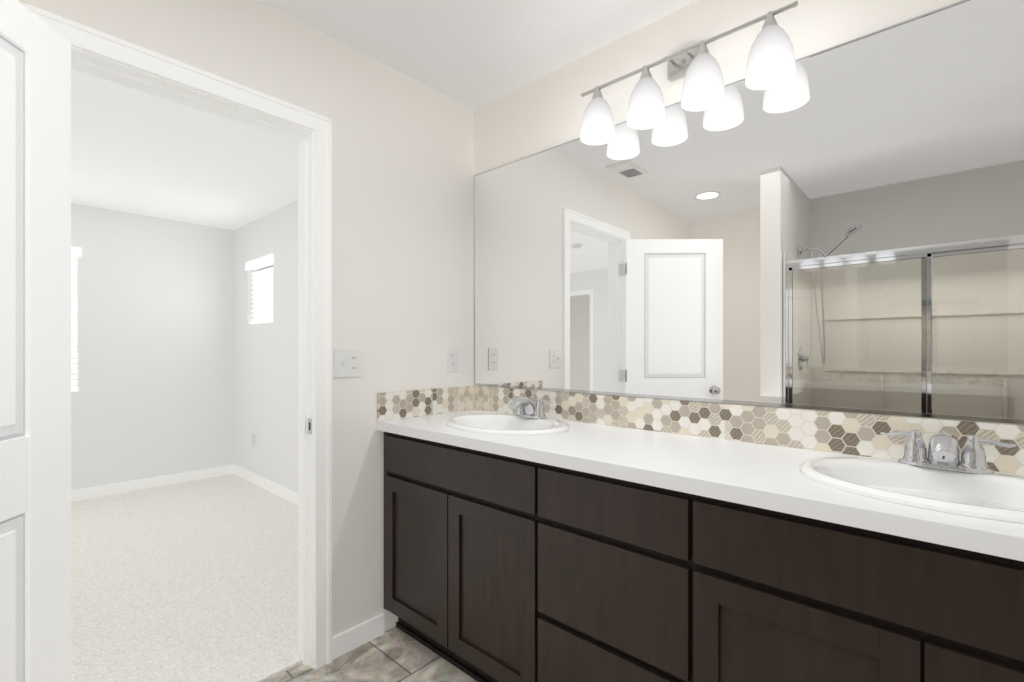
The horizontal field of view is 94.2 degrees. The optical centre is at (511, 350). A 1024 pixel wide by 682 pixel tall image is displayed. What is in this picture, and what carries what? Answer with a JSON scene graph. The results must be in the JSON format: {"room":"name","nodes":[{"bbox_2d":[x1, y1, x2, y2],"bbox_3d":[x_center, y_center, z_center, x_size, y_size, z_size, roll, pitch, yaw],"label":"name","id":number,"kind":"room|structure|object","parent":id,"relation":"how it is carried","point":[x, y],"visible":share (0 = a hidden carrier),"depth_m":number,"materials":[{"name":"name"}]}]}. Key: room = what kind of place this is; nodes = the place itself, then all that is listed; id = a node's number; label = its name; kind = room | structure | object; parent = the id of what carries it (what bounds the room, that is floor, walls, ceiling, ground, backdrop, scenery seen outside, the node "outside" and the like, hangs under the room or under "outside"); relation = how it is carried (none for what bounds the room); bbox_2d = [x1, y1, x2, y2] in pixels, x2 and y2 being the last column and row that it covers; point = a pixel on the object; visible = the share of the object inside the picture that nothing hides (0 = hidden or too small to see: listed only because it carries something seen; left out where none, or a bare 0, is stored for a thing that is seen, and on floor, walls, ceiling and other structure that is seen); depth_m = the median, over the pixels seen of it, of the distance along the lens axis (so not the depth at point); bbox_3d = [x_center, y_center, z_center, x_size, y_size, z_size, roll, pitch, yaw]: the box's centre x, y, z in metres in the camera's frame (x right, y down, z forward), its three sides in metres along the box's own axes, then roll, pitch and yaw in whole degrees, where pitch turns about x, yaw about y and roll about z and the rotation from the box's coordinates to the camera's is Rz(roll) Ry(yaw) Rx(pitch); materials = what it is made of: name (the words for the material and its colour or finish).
{"room":"bathroom","nodes":[
{"label":"bathroom","id":0,"kind":"room"},
{"bbox_2d":[71,203,233,490],"bbox_3d":[-4.237,-0.010,3.077,0.150,2.440,4.370,0,0,42],"label":"wall","id":1,"kind":"structure","parent":0,"point":[152,396],"depth_m":4.16,"materials":[{"name":"white paint"}]},
{"bbox_2d":[71,247,80,390],"bbox_3d":[-3.905,-0.247,3.380,0.094,1.150,1.249,0,0,42],"label":"window blind","id":2,"kind":"object","parent":1,"relation":"attached to","point":[75,253],"visible":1,"depth_m":3.82,"materials":[{"name":"white"}]},
{"bbox_2d":[71,465,231,501],"bbox_3d":[-4.138,1.155,3.068,0.014,0.085,4.254,0,0,42],"label":"baseboard","id":3,"kind":"structure","parent":1,"relation":"attached to","point":[92,492],"depth_m":4.13,"materials":[{"name":"white wood"}]},
{"bbox_2d":[71,68,297,229],"bbox_3d":[-2.980,-1.242,2.056,3.385,0.137,4.540,0,0,42],"label":"ceiling","id":4,"kind":"structure","parent":0,"point":[134,151],"depth_m":2.94,"materials":[{"name":"white paint"}]},
{"bbox_2d":[71,474,301,681],"bbox_3d":[-2.958,1.234,2.036,3.445,0.072,4.540,0,0,42],"label":"floor","id":5,"kind":"structure","parent":0,"point":[193,581],"depth_m":2.44,"materials":[{"name":"beige carpet"}]},
{"bbox_2d":[19,0,473,636],"bbox_3d":[-1.680,-0.010,0.881,0.120,2.440,4.540,0,0,42],"label":"wall","id":6,"kind":"structure","parent":0,"point":[403,232],"depth_m":1.98,"materials":[{"name":"white paint"}]},
{"bbox_2d":[0,0,70,681],"bbox_3d":[-1.156,0.188,0.926,0.181,2.021,0.715,0,0,-7],"label":"door","id":7,"kind":"structure","parent":6,"relation":"in","point":[35,348],"depth_m":1.16,"materials":[{"name":"white wood"}]},
{"bbox_2d":[18,0,331,668],"bbox_3d":[-1.042,0.156,1.587,0.160,2.109,0.847,0,0,42],"label":"door frame","id":8,"kind":"structure","parent":6,"relation":"attached to","point":[97,53],"depth_m":1.81,"materials":[{"name":"white wood"}]},
{"bbox_2d":[334,349,360,377],"bbox_3d":[-0.657,0.050,1.911,0.016,0.115,0.116,0,0,42],"label":"light switch","id":9,"kind":"object","parent":6,"relation":"attached to","point":[347,362],"visible":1,"depth_m":1.91,"materials":[{"name":"white plastic"}]},
{"bbox_2d":[332,613,383,659],"bbox_3d":[-0.197,1.169,0.531,2.554,0.087,2.834,0,0,42],"label":"baseboard","id":10,"kind":"structure","parent":6,"relation":"attached to","point":[348,640],"depth_m":1.94,"materials":[{"name":"white wood"}]},
{"bbox_2d":[446,348,457,371],"bbox_3d":[-0.291,0.045,2.322,0.008,0.115,0.070,0,0,42],"label":"outlet","id":11,"kind":"object","parent":6,"relation":"attached to","point":[451,359],"visible":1,"depth_m":2.32,"materials":[{"name":"white plastic"}]},
{"bbox_2d":[234,200,297,493],"bbox_3d":[-1.515,-0.010,3.677,3.385,2.440,0.170,0,0,42],"label":"wall","id":12,"kind":"structure","parent":0,"point":[266,384],"depth_m":4.07,"materials":[{"name":"white paint"}]},
{"bbox_2d":[251,433,254,446],"bbox_3d":[-2.345,0.810,4.306,0.070,0.115,0.008,0,0,42],"label":"outlet","id":13,"kind":"object","parent":12,"relation":"attached to","point":[252,439],"visible":1,"depth_m":4.30,"materials":[{"name":"white plastic"}]},
{"bbox_2d":[245,254,273,323],"bbox_3d":[-2.210,-0.527,4.232,0.604,0.570,0.094,0,0,42],"label":"window blind","id":14,"kind":"object","parent":12,"relation":"attached to","point":[262,292],"visible":0.56,"depth_m":4.25,"materials":[{"name":"white plastic"}]},
{"bbox_2d":[232,464,297,504],"bbox_3d":[-1.509,1.155,3.550,3.210,0.085,0.014,0,0,42],"label":"baseboard","id":15,"kind":"structure","parent":12,"relation":"attached to","point":[251,477],"depth_m":4.08,"materials":[{"name":"white"}]},
{"bbox_2d":[265,627,477,681],"bbox_3d":[-0.174,1.240,0.511,2.730,0.060,3.070,0,0,42],"label":"floor","id":16,"kind":"structure","parent":0,"point":[395,654],"depth_m":1.82,"materials":[{"name":"tile"}]},
{"bbox_2d":[379,430,1023,681],"bbox_3d":[0.429,0.774,1.502,2.174,0.873,0.548,0,0,42],"label":"bathroom vanity","id":17,"kind":"object","parent":16,"relation":"on","point":[539,536],"depth_m":1.20,"materials":[{"name":"black wood"}]},
{"bbox_2d":[377,410,1023,561],"bbox_3d":[0.424,0.319,1.495,2.176,0.037,0.563,0,0,42],"label":"countertop","id":18,"kind":"structure","parent":17,"relation":"on","point":[733,470],"depth_m":1.21,"materials":[{"name":"white stone"}]},
{"bbox_2d":[421,410,592,441],"bbox_3d":[-0.024,0.362,1.908,0.545,0.160,0.420,0,0,42],"label":"sink","id":19,"kind":"object","parent":18,"relation":"in","point":[494,422],"depth_m":1.97,"materials":[{"name":"white ceramic"}]},
{"bbox_2d":[505,394,556,417],"bbox_3d":[0.046,0.238,1.985,0.243,0.088,0.153,0,0,42],"label":"faucet","id":20,"kind":"object","parent":18,"relation":"on","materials":[{"name":"silver metal"}]},
{"bbox_2d":[777,446,1023,525],"bbox_3d":[0.941,0.362,1.037,0.544,0.160,0.420,0,0,42],"label":"sink","id":21,"kind":"object","parent":18,"relation":"in","point":[999,496],"depth_m":1.10,"materials":[{"name":"white ceramic"}]},
{"bbox_2d":[877,426,1020,477],"bbox_3d":[1.010,0.238,1.114,0.243,0.088,0.153,0,0,42],"label":"faucet","id":22,"kind":"object","parent":18,"relation":"on","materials":[{"name":"silver metal"}]},
{"bbox_2d":[260,0,696,109],"bbox_3d":[-0.197,-1.270,0.531,2.790,0.080,3.070,0,0,42],"label":"ceiling","id":23,"kind":"structure","parent":0,"point":[474,54],"depth_m":1.84,"materials":[{"name":"white paint"}]},
{"bbox_2d":[474,0,1023,424],"bbox_3d":[0.837,-0.010,1.585,2.670,2.440,0.120,0,0,42],"label":"wall","id":24,"kind":"structure","parent":0,"point":[545,112],"depth_m":1.77,"materials":[{"name":"white paint"}]},
{"bbox_2d":[580,1,797,144],"bbox_3d":[0.562,-0.944,1.636,0.746,0.258,0.170,0,0,42],"label":"sconce","id":25,"kind":"object","parent":24,"relation":"attached to","point":[771,62],"visible":1,"depth_m":1.58,"materials":[{"name":"white glass"}]},
{"bbox_2d":[474,0,1023,423],"bbox_3d":[0.613,-0.357,1.699,2.164,1.069,0.008,0,0,42],"label":"mirror","id":26,"kind":"object","parent":24,"relation":"attached to","point":[839,227],"visible":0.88,"depth_m":1.46,"materials":[{"name":"clear glass"}]}
]}

